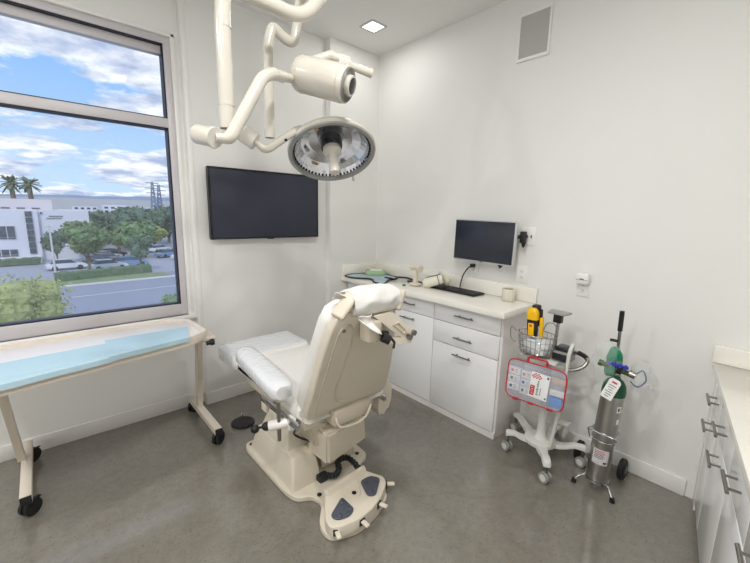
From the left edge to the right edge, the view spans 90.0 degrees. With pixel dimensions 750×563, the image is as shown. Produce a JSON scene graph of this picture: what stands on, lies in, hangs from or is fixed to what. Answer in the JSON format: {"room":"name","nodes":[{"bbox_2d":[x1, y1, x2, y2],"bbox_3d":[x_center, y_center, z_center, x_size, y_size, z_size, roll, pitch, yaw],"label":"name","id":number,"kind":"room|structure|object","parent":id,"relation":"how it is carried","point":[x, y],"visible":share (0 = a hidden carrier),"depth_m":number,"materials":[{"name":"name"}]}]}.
{"room":"medical procedure room","nodes":[
{"label":"medical procedure room","id":0,"kind":"room"},
{"bbox_2d":[0,0,379,445],"bbox_3d":[-1.902,-0.438,2.371,4.954,2.972,0.420,-8,14,-41],"label":"wall","id":1,"kind":"structure","parent":0,"point":[251,288],"depth_m":2.92,"materials":[{"name":"paint"}]},
{"bbox_2d":[0,0,187,341],"bbox_3d":[-2.321,-0.578,1.936,2.385,1.915,0.090,-8,14,-41],"label":"window","id":2,"kind":"structure","parent":1,"relation":"in","point":[37,12],"depth_m":2.39,"materials":[{"name":"metal"}]},
{"bbox_2d":[0,313,196,345],"bbox_3d":[-2.315,0.377,2.116,2.435,0.028,0.155,-8,14,-41],"label":"trim","id":3,"kind":"structure","parent":1,"relation":"attached to","point":[188,316],"depth_m":2.43,"materials":[{"name":"paint"}]},
{"bbox_2d":[40,0,191,313],"bbox_3d":[-2.339,-0.596,1.970,2.407,1.937,0.210,-8,14,-41],"label":"trim","id":4,"kind":"structure","parent":1,"relation":"attached to","point":[54,2],"depth_m":2.57,"materials":[{"name":"paint"}]},
{"bbox_2d":[0,381,254,462],"bbox_3d":[-2.040,1.014,2.398,4.481,0.100,0.111,-7,13,-39],"label":"baseboard","id":5,"kind":"structure","parent":1,"relation":"attached to","point":[52,439],"depth_m":2.63,"materials":[{"name":"paint"}]},
{"bbox_2d":[176,0,207,392],"bbox_3d":[-1.324,-0.539,2.724,0.033,2.871,0.068,-8,14,-41],"label":"trim","id":6,"kind":"structure","parent":1,"relation":"attached to","point":[180,12],"depth_m":2.66,"materials":[{"name":"paint"}]},
{"bbox_2d":[206,166,317,239],"bbox_3d":[-0.873,-0.613,3.029,0.921,0.531,0.075,-8,14,-40],"label":"television","id":7,"kind":"object","parent":1,"relation":"attached to","point":[242,203],"visible":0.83,"depth_m":2.95,"materials":[{"name":"black plastic"}]},
{"bbox_2d":[0,388,698,562],"bbox_3d":[-0.500,1.456,0.993,5.254,0.200,4.890,-8,14,-41],"label":"floor","id":8,"kind":"structure","parent":0,"point":[157,489],"depth_m":1.99,"materials":[{"name":"concrete"}]},
{"bbox_2d":[0,318,224,516],"bbox_3d":[-1.545,0.721,2.154,1.214,0.785,0.858,-8,14,-41],"label":"table","id":9,"kind":"object","parent":8,"relation":"on","point":[25,453],"visible":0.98,"depth_m":2.09,"materials":[{"name":"plastic"}]},
{"bbox_2d":[0,344,114,390],"bbox_3d":[-1.593,0.405,1.743,0.650,0.027,0.450,-8,14,-41],"label":"paper pad","id":10,"kind":"object","parent":9,"relation":"on","point":[16,373],"visible":0.95,"depth_m":1.79,"materials":[{"name":"blue paper"}]},
{"bbox_2d":[0,318,206,396],"bbox_3d":[-1.506,0.376,2.006,1.147,0.050,0.691,-8,14,-41],"label":"tabletop","id":11,"kind":"object","parent":9,"relation":"on","point":[197,333],"depth_m":2.10,"materials":[{"name":"beige laminate"}]},
{"bbox_2d":[105,326,189,361],"bbox_3d":[-1.267,0.335,2.142,0.465,0.027,0.375,-8,14,-41],"label":"paper pad","id":12,"kind":"object","parent":9,"relation":"on","point":[124,347],"visible":1,"depth_m":2.11,"materials":[{"name":"blue paper"}]},
{"bbox_2d":[231,413,254,435],"bbox_3d":[-0.892,1.008,2.642,0.164,0.076,0.364,-8,14,-41],"label":"switch","id":13,"kind":"object","parent":8,"relation":"on","point":[243,422],"visible":0.87,"depth_m":2.70,"materials":[{"name":"black plastic"}]},
{"bbox_2d":[218,289,416,540],"bbox_3d":[-0.371,0.511,2.295,0.961,1.198,1.541,-8,14,-41],"label":"chair","id":14,"kind":"object","parent":8,"relation":"on","point":[318,394],"visible":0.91,"depth_m":1.95,"materials":[{"name":"beige plastic"}]},
{"bbox_2d":[297,299,339,408],"bbox_3d":[-0.105,0.346,1.872,0.528,0.621,0.328,-8,14,-41],"label":"cushion","id":15,"kind":"object","parent":14,"relation":"on","point":[319,388],"depth_m":1.68,"materials":[{"name":"beige leather"}]},
{"bbox_2d":[339,289,392,315],"bbox_3d":[-0.027,0.082,1.675,0.270,0.104,0.145,-8,14,-41],"label":"cushion","id":16,"kind":"object","parent":14,"relation":"on","point":[388,312],"depth_m":1.60,"materials":[{"name":"white plastic"}]},
{"bbox_2d":[332,283,400,316],"bbox_3d":[-0.041,0.075,1.639,0.333,0.119,0.144,-8,14,-41],"label":"towel","id":17,"kind":"object","parent":14,"relation":"on","point":[379,296],"visible":0.98,"depth_m":1.61,"materials":[{"name":"white fabric"}]},
{"bbox_2d":[358,314,381,334],"bbox_3d":[-0.020,0.185,1.552,0.107,0.090,0.076,-8,14,-41],"label":"tissue","id":18,"kind":"object","parent":14,"relation":"hanging from","point":[366,320],"visible":1,"depth_m":1.55,"materials":[{"name":"white paper"}]},
{"bbox_2d":[388,296,434,406],"bbox_3d":[0.397,0.521,3.218,0.398,0.882,0.510,-8,14,-41],"label":"base cabinet","id":19,"kind":"object","parent":8,"relation":"on","point":[409,374],"visible":0.53,"depth_m":3.05,"materials":[{"name":"laminate"}]},
{"bbox_2d":[430,303,526,439],"bbox_3d":[0.756,0.601,2.822,0.398,0.882,0.570,-8,14,-41],"label":"base cabinet","id":20,"kind":"object","parent":8,"relation":"on","point":[472,352],"visible":0.81,"depth_m":2.66,"materials":[{"name":"laminate"}]},
{"bbox_2d":[341,262,537,318],"bbox_3d":[0.396,0.020,3.092,0.463,0.146,1.705,-8,14,-41],"label":"countertop","id":21,"kind":"structure","parent":20,"relation":"on","point":[489,304],"depth_m":2.88,"materials":[{"name":"stone"}]},
{"bbox_2d":[365,269,385,274],"bbox_3d":[0.005,-0.093,3.639,0.200,0.047,0.100,1,10,-4],"label":"dish","id":22,"kind":"object","parent":21,"relation":"on","point":[367,271],"visible":1,"depth_m":3.60,"materials":[{"name":"green plastic"}]},
{"bbox_2d":[409,264,423,285],"bbox_3d":[0.346,-0.053,3.158,0.090,0.178,0.131,-8,14,-41],"label":"handpiece","id":23,"kind":"object","parent":21,"relation":"on","point":[415,268],"visible":1,"depth_m":3.14,"materials":[{"name":"beige plastic"}]},
{"bbox_2d":[422,270,449,287],"bbox_3d":[0.498,-0.022,3.053,0.229,0.149,0.115,4,11,13],"label":"handheld massager","id":24,"kind":"object","parent":21,"relation":"on","point":[442,277],"visible":1,"depth_m":3.01,"materials":[{"name":"white plastic"}]},
{"bbox_2d":[430,263,484,296],"bbox_3d":[0.662,-0.034,2.971,0.192,0.222,0.434,-8,14,-41],"label":"keyboard","id":25,"kind":"object","parent":21,"relation":"on","point":[458,290],"visible":0.95,"depth_m":2.94,"materials":[{"name":"black plastic"}]},
{"bbox_2d":[501,287,515,301],"bbox_3d":[0.955,0.093,2.679,0.092,0.086,0.092,-8,14,-41],"label":"mug","id":26,"kind":"object","parent":21,"relation":"on","point":[508,294],"visible":1,"depth_m":2.64,"materials":[{"name":"white ceramic"}]},
{"bbox_2d":[501,309,589,483],"bbox_3d":[1.084,0.644,2.389,0.423,0.967,0.548,-3,11,-22],"label":"cart","id":27,"kind":"object","parent":8,"relation":"on","point":[543,440],"visible":0.91,"depth_m":2.33,"materials":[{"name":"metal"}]},
{"bbox_2d":[510,322,557,358],"bbox_3d":[0.994,0.348,2.329,0.166,0.218,0.263,-8,14,-41],"label":"wire basket","id":28,"kind":"object","parent":27,"relation":"on","point":[520,344],"visible":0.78,"depth_m":2.28,"materials":[{"name":"metal"}]},
{"bbox_2d":[527,304,543,336],"bbox_3d":[0.980,0.239,2.287,0.074,0.197,0.100,-8,14,-41],"label":"thermometer","id":29,"kind":"object","parent":28,"relation":"in","point":[535,318],"visible":0.95,"depth_m":2.27,"materials":[{"name":"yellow plastic"}]},
{"bbox_2d":[505,354,567,412],"bbox_3d":[0.985,0.608,2.290,0.352,0.295,0.072,11,14,42],"label":"case","id":30,"kind":"object","parent":27,"relation":"hanging from","point":[557,367],"visible":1,"depth_m":2.26,"materials":[{"name":"red plastic"}]},
{"bbox_2d":[507,380,519,390],"bbox_3d":[0.882,0.662,2.390,0.078,0.048,0.028,11,14,42],"label":"box","id":31,"kind":"object","parent":30,"relation":"in","point":[510,384],"visible":0.92,"depth_m":2.38,"materials":[{"name":"white paper"}]},
{"bbox_2d":[508,372,520,382],"bbox_3d":[0.886,0.612,2.384,0.078,0.048,0.028,11,14,42],"label":"box","id":32,"kind":"object","parent":31,"relation":"on","point":[512,377],"visible":0.91,"depth_m":2.37,"materials":[{"name":"white paper"}]},
{"bbox_2d":[508,364,521,375],"bbox_3d":[0.890,0.562,2.378,0.078,0.048,0.028,11,14,42],"label":"box","id":33,"kind":"object","parent":32,"relation":"on","point":[513,369],"visible":0.98,"depth_m":2.37,"materials":[{"name":"white paper"}]},
{"bbox_2d":[519,385,528,395],"bbox_3d":[0.936,0.680,2.341,0.062,0.048,0.028,11,14,42],"label":"box","id":34,"kind":"object","parent":30,"relation":"in","point":[523,390],"visible":0.81,"depth_m":2.33,"materials":[{"name":"white paper"}]},
{"bbox_2d":[520,377,529,387],"bbox_3d":[0.940,0.630,2.336,0.062,0.048,0.028,11,14,42],"label":"box","id":35,"kind":"object","parent":34,"relation":"on","point":[524,382],"visible":0.8,"depth_m":2.33,"materials":[{"name":"white paper"}]},
{"bbox_2d":[521,369,531,379],"bbox_3d":[0.944,0.579,2.329,0.062,0.048,0.028,11,14,42],"label":"box","id":36,"kind":"object","parent":35,"relation":"on","point":[525,374],"visible":0.88,"depth_m":2.32,"materials":[{"name":"white paper"}]},
{"bbox_2d":[528,371,550,401],"bbox_3d":[0.988,0.631,2.256,0.116,0.163,0.014,11,14,42],"label":"card","id":37,"kind":"object","parent":30,"relation":"attached to","point":[539,383],"visible":1,"depth_m":2.25,"materials":[{"name":"white paper"}]},
{"bbox_2d":[548,396,562,409],"bbox_3d":[1.069,0.719,2.222,0.076,0.063,0.028,11,14,42],"label":"packet","id":38,"kind":"object","parent":30,"relation":"in","point":[554,402],"visible":0.97,"depth_m":2.21,"materials":[{"name":"blue plastic"}]},
{"bbox_2d":[549,388,566,398],"bbox_3d":[1.079,0.662,2.210,0.090,0.035,0.024,11,14,42],"label":"pack","id":39,"kind":"object","parent":30,"relation":"in","point":[553,392],"visible":1,"depth_m":2.20,"materials":[{"name":"white paper"}]},
{"bbox_2d":[552,377,567,386],"bbox_3d":[1.084,0.591,2.201,0.086,0.044,0.022,11,14,42],"label":"roll","id":40,"kind":"object","parent":30,"relation":"in","point":[557,381],"visible":0.86,"depth_m":2.20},
{"bbox_2d":[522,336,551,356],"bbox_3d":[1.002,0.403,2.321,0.126,0.119,0.172,-8,14,-41],"label":"plastic bag","id":41,"kind":"object","parent":27,"relation":"on","point":[532,339],"visible":0.7,"depth_m":2.27,"materials":[{"name":"plastic"}]},
{"bbox_2d":[521,352,561,365],"bbox_3d":[1.042,0.470,2.332,0.140,0.017,0.220,-8,14,-41],"label":"shelf","id":42,"kind":"object","parent":27,"relation":"attached to","point":[551,362],"depth_m":2.26,"materials":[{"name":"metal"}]},
{"bbox_2d":[551,343,574,363],"bbox_3d":[1.135,0.432,2.257,0.120,0.088,0.098,-8,14,-41],"label":"recorder","id":43,"kind":"object","parent":27,"relation":"on","point":[559,354],"visible":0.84,"depth_m":2.23,"materials":[{"name":"grey plastic"}]},
{"bbox_2d":[571,311,627,503],"bbox_3d":[1.321,0.659,2.147,0.345,1.038,0.302,-8,14,-41],"label":"trolley","id":44,"kind":"object","parent":8,"relation":"on","point":[622,467],"visible":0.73,"depth_m":2.10,"materials":[{"name":"silver metal"}]},
{"bbox_2d":[586,373,626,482],"bbox_3d":[1.286,0.806,2.083,0.136,0.646,0.116,11,14,42],"label":"cylinder","id":45,"kind":"object","parent":44,"relation":"on","point":[609,413],"visible":0.91,"depth_m":2.05,"materials":[{"name":"metal"}]},
{"bbox_2d":[600,378,620,400],"bbox_3d":[1.248,0.570,1.986,0.085,0.126,0.011,11,14,42],"label":"tag","id":46,"kind":"object","parent":45,"relation":"hanging from","point":[612,386],"visible":1,"depth_m":1.98,"materials":[{"name":"white paper"}]},
{"bbox_2d":[597,359,636,378],"bbox_3d":[1.300,0.469,2.013,0.181,0.070,0.046,9,13,36],"label":"oxygen regulator","id":47,"kind":"object","parent":45,"relation":"attached to","point":[631,374],"visible":0.84,"depth_m":1.99,"materials":[{"name":"silver metal"}]},
{"bbox_2d":[608,361,628,369],"bbox_3d":[1.286,0.444,1.981,0.024,0.027,0.096,-8,14,-41],"label":"tubing","id":48,"kind":"object","parent":47,"relation":"on","point":[625,367],"visible":1,"depth_m":1.97,"materials":[{"name":"blue plastic"}]},
{"bbox_3d":[1.272,0.443,2.056,0.127,0.246,0.158,-8,16,-41],"label":"clear bag","id":49,"kind":"object","parent":44,"relation":"hanging from","visible":0},
{"bbox_2d":[604,346,622,376],"bbox_3d":[1.296,0.436,2.032,0.076,0.168,0.077,-9,14,-43],"label":"bag","id":50,"kind":"object","parent":49,"relation":"in","point":[614,354],"visible":0.88,"depth_m":2.01,"materials":[{"name":"green plastic"}]},
{"bbox_3d":[1.384,0.487,1.975,0.083,0.150,0.114,-8,16,-41],"label":"bag","id":51,"kind":"object","parent":44,"relation":"hanging from","visible":0},
{"bbox_2d":[630,370,646,387],"bbox_3d":[1.381,0.508,1.961,0.046,0.088,0.065,-2,11,-17],"label":"tube","id":52,"kind":"object","parent":51,"relation":"in","point":[641,370],"visible":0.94,"depth_m":1.95,"materials":[{"name":"grey plastic"}]},
{"bbox_2d":[692,380,716,509],"bbox_3d":[1.741,0.838,1.964,0.016,0.765,0.094,9,13,37],"label":"filler panel","id":53,"kind":"object","parent":8,"relation":"on","point":[715,385],"visible":0.3,"depth_m":1.97,"materials":[{"name":"white laminate"}]},
{"bbox_2d":[695,385,722,527],"bbox_3d":[1.839,0.890,1.679,0.612,0.768,0.239,9,13,37],"label":"base cabinet","id":54,"kind":"object","parent":8,"relation":"on","point":[717,407],"visible":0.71,"depth_m":1.83,"materials":[{"name":"laminate"}]},
{"bbox_2d":[697,404,734,562],"bbox_3d":[1.635,0.932,1.423,0.612,0.768,0.419,9,13,37],"label":"base cabinet","id":55,"kind":"object","parent":8,"relation":"on","point":[723,450],"visible":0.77,"depth_m":1.56,"materials":[{"name":"laminate"}]},
{"bbox_2d":[710,448,749,562],"bbox_3d":[1.389,0.983,1.112,0.612,0.768,0.379,9,13,37],"label":"base cabinet","id":56,"kind":"object","parent":8,"relation":"on","point":[734,520],"visible":0.79,"depth_m":1.25,"materials":[{"name":"laminate"}]},
{"bbox_2d":[734,522,749,562],"bbox_3d":[1.155,1.032,0.817,0.612,0.768,0.379,9,13,37],"label":"base cabinet","id":57,"kind":"object","parent":8,"relation":"on","point":[742,557],"visible":1,"depth_m":1.03,"materials":[{"name":"laminate"}]},
{"bbox_3d":[0.917,1.085,0.496,0.522,0.768,0.653,-8,14,-41],"label":"cabinet","id":58,"kind":"object","parent":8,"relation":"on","visible":0},
{"bbox_2d":[712,344,749,500],"bbox_3d":[1.387,0.546,1.011,0.585,0.125,1.956,9,13,37],"label":"countertop","id":59,"kind":"structure","parent":58,"relation":"on","point":[731,366],"depth_m":1.59,"materials":[{"name":"stone"}]},
{"bbox_2d":[231,0,506,55],"bbox_3d":[-0.432,-1.665,0.426,5.254,0.200,4.890,-8,14,-41],"label":"ceiling","id":60,"kind":"structure","parent":0,"point":[406,21],"depth_m":2.82,"materials":[{"name":"paint"}]},
{"bbox_2d":[190,0,375,180],"bbox_3d":[-0.397,-1.164,1.770,1.041,1.261,0.556,-8,14,-41],"label":"light","id":61,"kind":"object","parent":60,"relation":"hanging from","point":[328,148],"visible":1,"depth_m":1.75,"materials":[{"name":"metal"}]},
{"bbox_2d":[359,19,386,32],"bbox_3d":[-0.014,-2.011,2.957,0.166,0.007,0.166,-8,14,-41],"label":"recessed light","id":62,"kind":"object","parent":60,"relation":"in","point":[373,26],"visible":1,"depth_m":2.95,"materials":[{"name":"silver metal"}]},
{"bbox_2d":[364,22,382,31],"bbox_3d":[-0.014,-2.012,2.957,0.124,0.005,0.124,-8,14,-41],"label":"diffuser","id":63,"kind":"object","parent":62,"relation":"attached to","point":[368,26],"depth_m":2.95,"materials":[{"name":"white plastic"}]},
{"bbox_2d":[376,0,749,498],"bbox_3d":[1.424,-0.364,2.366,0.200,2.972,4.890,-8,14,-41],"label":"wall","id":64,"kind":"structure","parent":0,"point":[625,146],"depth_m":2.24,"materials":[{"name":"paint"}]},
{"bbox_2d":[470,261,478,274],"bbox_3d":[0.786,-0.111,2.972,0.010,0.115,0.075,-8,14,-41],"label":"electrical outlet","id":65,"kind":"object","parent":64,"relation":"attached to","point":[474,271],"visible":0.77,"depth_m":2.97,"materials":[{"name":"plastic"}]},
{"bbox_2d":[453,219,527,268],"bbox_3d":[0.817,-0.277,2.737,0.544,0.346,0.117,9,13,36],"label":"computer monitor","id":66,"kind":"object","parent":64,"relation":"attached to","point":[483,241],"visible":1,"depth_m":2.70,"materials":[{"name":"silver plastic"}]},
{"bbox_2d":[516,265,527,282],"bbox_3d":[1.052,-0.052,2.679,0.010,0.120,0.080,-8,14,-41],"label":"electrical outlet","id":67,"kind":"object","parent":64,"relation":"attached to","point":[522,271],"visible":1,"depth_m":2.67,"materials":[{"name":"plastic"}]},
{"bbox_2d":[522,227,535,245],"bbox_3d":[1.069,-0.316,2.614,0.015,0.125,0.100,-8,14,-41],"label":"switch plate","id":68,"kind":"object","parent":64,"relation":"attached to","point":[531,231],"visible":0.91,"depth_m":2.60,"materials":[{"name":"plastic"}]},
{"bbox_2d":[516,2,553,63],"bbox_3d":[1.039,-1.613,2.446,0.012,0.295,0.223,-8,14,-41],"label":"air vent","id":69,"kind":"object","parent":64,"relation":"in","point":[534,35],"visible":1,"depth_m":2.44,"materials":[{"name":"metal"}]},
{"bbox_2d":[576,279,590,296],"bbox_3d":[1.323,0.035,2.383,0.010,0.120,0.078,-8,14,-41],"label":"electrical outlet","id":70,"kind":"object","parent":64,"relation":"attached to","point":[583,290],"visible":0.73,"depth_m":2.38,"materials":[{"name":"plastic"}]},
{"bbox_2d":[576,272,590,284],"bbox_3d":[1.306,-0.019,2.353,0.050,0.070,0.075,-8,14,-41],"label":"plug","id":71,"kind":"object","parent":70,"relation":"attached to","point":[581,278],"visible":1,"depth_m":2.33,"materials":[{"name":"plastic"}]},
{"bbox_2d":[520,410,686,495],"bbox_3d":[1.409,1.081,2.446,0.012,0.100,0.970,-8,14,-41],"label":"baseboard","id":72,"kind":"structure","parent":64,"relation":"attached to","point":[672,482],"depth_m":2.24,"materials":[{"name":"paint"}]},
{"bbox_2d":[712,344,749,369],"bbox_3d":[1.920,0.406,1.753,0.019,0.092,0.505,-8,14,-41],"label":"backsplash","id":73,"kind":"structure","parent":64,"relation":"attached to","point":[735,357],"depth_m":1.88,"materials":[{"name":"stone"}]},
{"label":"outside","id":74,"kind":"structure","parent":0,"visible":0},
{"bbox_2d":[0,194,169,200],"bbox_3d":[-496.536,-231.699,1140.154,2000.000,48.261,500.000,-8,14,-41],"label":"hills","id":75,"kind":"structure","parent":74,"point":[17,195],"depth_m":995.90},
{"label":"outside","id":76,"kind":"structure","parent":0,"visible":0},
{"bbox_2d":[0,234,174,284],"bbox_3d":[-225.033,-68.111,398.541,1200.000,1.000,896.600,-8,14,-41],"label":"ground","id":77,"kind":"structure","parent":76,"point":[158,264],"depth_m":53.12,"materials":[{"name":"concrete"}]},
{"bbox_2d":[0,175,21,198],"bbox_3d":[-74.144,-14.495,77.211,4.182,14.818,4.400,-8,14,-41],"label":"palm tree","id":78,"kind":"object","parent":77,"relation":"on","point":[10,182],"visible":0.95,"depth_m":75.84,"materials":[{"name":"green plant"}]},
{"bbox_2d":[0,257,41,265],"bbox_3d":[-54.548,-2.438,50.853,1.462,1.023,14.048,10,14,41],"label":"hedge","id":79,"kind":"object","parent":77,"relation":"on","point":[25,260],"visible":1,"depth_m":53.92,"materials":[{"name":"green plant"}]},
{"bbox_2d":[15,176,42,198],"bbox_3d":[-72.157,-14.708,78.809,4.546,14.753,3.658,-8,14,-41],"label":"palm tree","id":80,"kind":"object","parent":77,"relation":"on","point":[27,187],"visible":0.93,"depth_m":77.96,"materials":[{"name":"green plant"}]},
{"bbox_2d":[0,273,74,322],"bbox_3d":[-8.867,3.220,9.626,2.366,6.888,2.433,-8,14,-41],"label":"leafy tree","id":81,"kind":"object","parent":77,"relation":"on","point":[19,300],"visible":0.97,"depth_m":8.80,"materials":[{"name":"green plant"}]},
{"bbox_2d":[0,198,92,262],"bbox_3d":[-68.590,-8.435,58.964,36.450,9.620,28.000,-8,14,-41],"label":"office building","id":82,"kind":"structure","parent":77,"relation":"on","point":[22,221],"depth_m":58.72,"materials":[{"name":"paint"}]},
{"bbox_2d":[43,225,56,272],"bbox_3d":[-40.359,-3.848,46.565,0.680,6.240,0.300,-8,14,-41],"label":"lamp post","id":83,"kind":"object","parent":77,"relation":"on","point":[48,226],"visible":0.94,"depth_m":46.59,"materials":[{"name":"grey metal"}]},
{"bbox_2d":[39,229,66,258],"bbox_3d":[-46.174,-4.904,54.039,3.285,5.408,3.040,-8,14,-41],"label":"leafy tree","id":84,"kind":"object","parent":77,"relation":"on","point":[58,239],"visible":0.86,"depth_m":53.33,"materials":[{"name":"green plant"}]},
{"bbox_2d":[45,258,87,270],"bbox_3d":[-42.560,-2.405,51.681,1.818,1.480,4.400,11,14,42],"label":"parked car","id":85,"kind":"object","parent":77,"relation":"on","point":[63,262],"visible":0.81,"depth_m":50.94,"materials":[{"name":"white metal"}]},
{"bbox_2d":[72,206,96,212],"bbox_3d":[-248.934,-59.767,321.800,16.376,8.965,12.200,-8,14,-41],"label":"building","id":86,"kind":"structure","parent":77,"relation":"on","point":[73,207],"depth_m":316.95,"materials":[{"name":"paint"}]},
{"bbox_2d":[60,224,110,269],"bbox_3d":[-35.988,-3.902,46.971,4.840,6.412,5.211,-8,14,-41],"label":"leafy tree","id":87,"kind":"object","parent":77,"relation":"on","point":[89,241],"visible":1,"depth_m":45.65,"materials":[{"name":"green plant"}]},
{"bbox_2d":[60,220,110,256],"bbox_3d":[-45.382,-6.373,58.874,6.483,6.628,6.072,-8,14,-41],"label":"leafy tree","id":88,"kind":"object","parent":77,"relation":"on","point":[91,225],"visible":0.09,"depth_m":58.03,"materials":[{"name":"green plant"}]},
{"bbox_2d":[88,209,108,224],"bbox_3d":[-63.809,-12.134,84.268,9.355,8.140,9.797,-8,14,-41],"label":"leafy tree","id":89,"kind":"object","parent":77,"relation":"on","point":[94,216],"visible":0.18,"depth_m":82.44,"materials":[{"name":"green plant"}]},
{"bbox_2d":[82,254,115,263],"bbox_3d":[-41.334,-3.290,56.701,1.818,1.480,4.400,7,12,28],"label":"parked car","id":90,"kind":"object","parent":77,"relation":"on","point":[101,256],"visible":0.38,"depth_m":55.62,"materials":[{"name":"grey metal"}]},
{"bbox_2d":[94,252,117,257],"bbox_3d":[-42.642,-3.850,59.631,1.818,1.480,4.400,5,11,22],"label":"parked car","id":91,"kind":"object","parent":77,"relation":"on","point":[111,255],"visible":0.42,"depth_m":59.34,"materials":[{"name":"grey metal"}]},
{"bbox_2d":[87,258,128,268],"bbox_3d":[-37.279,-2.414,52.365,1.818,1.480,4.400,10,13,39],"label":"parked car","id":92,"kind":"object","parent":77,"relation":"on","point":[97,263],"visible":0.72,"depth_m":51.48,"materials":[{"name":"white metal"}]},
{"bbox_2d":[104,209,120,218],"bbox_3d":[-68.233,-14.447,96.103,9.402,8.295,9.423,-8,14,-41],"label":"leafy tree","id":93,"kind":"object","parent":77,"relation":"on","point":[111,213],"visible":0.02,"depth_m":94.03,"materials":[{"name":"green plant"}]},
{"bbox_2d":[101,248,126,255],"bbox_3d":[-46.239,-5.028,65.684,4.750,1.480,3.200,-8,14,-41],"label":"parked car","id":94,"kind":"object","parent":77,"relation":"on","point":[109,249],"visible":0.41,"depth_m":65.71,"materials":[{"name":"grey metal"}]},
{"bbox_2d":[101,205,128,212],"bbox_3d":[-239.388,-64.877,345.676,19.508,10.901,12.200,-8,14,-41],"label":"building","id":95,"kind":"structure","parent":77,"relation":"on","point":[105,208],"depth_m":338.38,"materials":[{"name":"paint"}]},
{"bbox_2d":[97,209,135,250],"bbox_3d":[-51.012,-10.150,74.247,8.674,8.367,8.533,-8,14,-41],"label":"leafy tree","id":96,"kind":"object","parent":77,"relation":"on","point":[112,221],"visible":0.35,"depth_m":73.02,"materials":[{"name":"green plant"}]},
{"bbox_2d":[114,256,147,264],"bbox_3d":[-36.636,-3.051,55.954,1.818,1.480,4.400,10,13,39],"label":"parked car","id":97,"kind":"object","parent":77,"relation":"on","point":[129,260],"visible":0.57,"depth_m":55.28,"materials":[{"name":"blue metal"}]},
{"bbox_2d":[110,219,157,258],"bbox_3d":[-41.264,-7.218,63.708,6.964,6.758,7.229,0,10,-4],"label":"leafy tree","id":98,"kind":"object","parent":77,"relation":"on","point":[138,228],"visible":0.76,"depth_m":62.23,"materials":[{"name":"green plant"}]},
{"bbox_2d":[126,235,151,263],"bbox_3d":[-31.702,-3.778,50.587,3.012,5.050,3.276,-8,14,-41],"label":"leafy tree","id":99,"kind":"object","parent":77,"relation":"on","point":[138,246],"visible":1,"depth_m":49.65,"materials":[{"name":"green plant"}]},
{"bbox_2d":[118,206,164,227],"bbox_3d":[-52.300,-12.361,83.859,9.395,9.224,10.224,-8,14,-41],"label":"leafy tree","id":100,"kind":"object","parent":77,"relation":"on","point":[139,213],"visible":0.51,"depth_m":81.36,"materials":[{"name":"green plant"}]},
{"bbox_2d":[145,182,159,209],"bbox_3d":[-153.278,-55.195,259.234,9.200,26.672,4.439,-8,14,-41],"label":"pylon","id":101,"kind":"object","parent":77,"relation":"on","point":[152,183],"visible":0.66,"depth_m":258.06,"materials":[{"name":"metal"}]},
{"bbox_2d":[150,226,167,243],"bbox_3d":[-45.336,-9.147,77.059,5.720,5.593,5.270,-8,14,-41],"label":"leafy tree","id":102,"kind":"object","parent":77,"relation":"on","point":[162,233],"visible":0.36,"depth_m":76.47,"materials":[{"name":"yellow plant"}]},
{"bbox_2d":[152,185,165,207],"bbox_3d":[-155.434,-56.796,270.594,9.200,25.676,4.439,-8,14,-41],"label":"pylon","id":103,"kind":"object","parent":77,"relation":"on","point":[157,190],"visible":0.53,"depth_m":269.12,"materials":[{"name":"metal"}]},
{"bbox_2d":[147,244,171,251],"bbox_3d":[-43.388,-6.709,75.284,4.692,1.480,3.834,-8,14,-41],"label":"parked car","id":104,"kind":"object","parent":77,"relation":"on","point":[155,247],"visible":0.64,"depth_m":74.03,"materials":[{"name":"white metal"}]},
{"bbox_2d":[153,205,171,242],"bbox_3d":[-52.591,-14.680,95.064,11.211,9.793,11.581,-8,14,-41],"label":"leafy tree","id":105,"kind":"object","parent":77,"relation":"on","point":[165,213],"visible":0.3,"depth_m":92.53,"materials":[{"name":"green plant"}]},
{"bbox_2d":[154,248,173,257],"bbox_3d":[-37.203,-5.170,67.555,1.818,1.480,4.400,5,11,22],"label":"parked car","id":106,"kind":"object","parent":77,"relation":"on","point":[166,252],"visible":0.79,"depth_m":66.13,"materials":[{"name":"blue metal"}]},
{"bbox_2d":[161,293,176,302],"bbox_3d":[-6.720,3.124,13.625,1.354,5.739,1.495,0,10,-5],"label":"shrub","id":107,"kind":"object","parent":77,"relation":"on","point":[171,298],"visible":0.07,"depth_m":12.62,"materials":[{"name":"green plant"}]},
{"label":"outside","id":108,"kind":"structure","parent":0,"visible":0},
{"bbox_2d":[61,271,176,314],"bbox_3d":[-2.934,-3.015,63.876,320.000,0.029,45.500,-8,14,-41],"label":"street","id":109,"kind":"structure","parent":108,"point":[137,297],"depth_m":37.35,"materials":[{"name":"grey asphalt"}]},
{"bbox_2d":[58,272,169,285],"bbox_3d":[-42.123,1.399,34.365,3.200,0.200,42.115,11,14,43],"label":"grass verge","id":110,"kind":"structure","parent":109,"relation":"on","point":[155,274],"depth_m":44.99,"materials":[{"name":"green plant"}]},
{"bbox_2d":[53,263,151,281],"bbox_3d":[-33.018,-1.216,46.096,1.185,1.246,10.152,8,13,35],"label":"hedge","id":111,"kind":"object","parent":110,"relation":"on","point":[63,276],"visible":0.94,"depth_m":45.38,"materials":[{"name":"green plant"}]},
{"bbox_2d":[60,275,174,286],"bbox_3d":[-40.571,1.670,33.170,0.500,0.160,42.613,11,14,43],"label":"street edge","id":112,"kind":"structure","parent":109,"relation":"on","point":[168,275],"depth_m":43.72,"materials":[{"name":"concrete"}]},
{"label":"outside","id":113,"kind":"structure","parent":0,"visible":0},
{"bbox_2d":[0,196,169,210],"bbox_3d":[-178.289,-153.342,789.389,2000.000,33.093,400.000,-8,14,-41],"label":"hills","id":114,"kind":"structure","parent":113,"point":[63,203],"depth_m":550.46,"materials":[{"name":"grey"}]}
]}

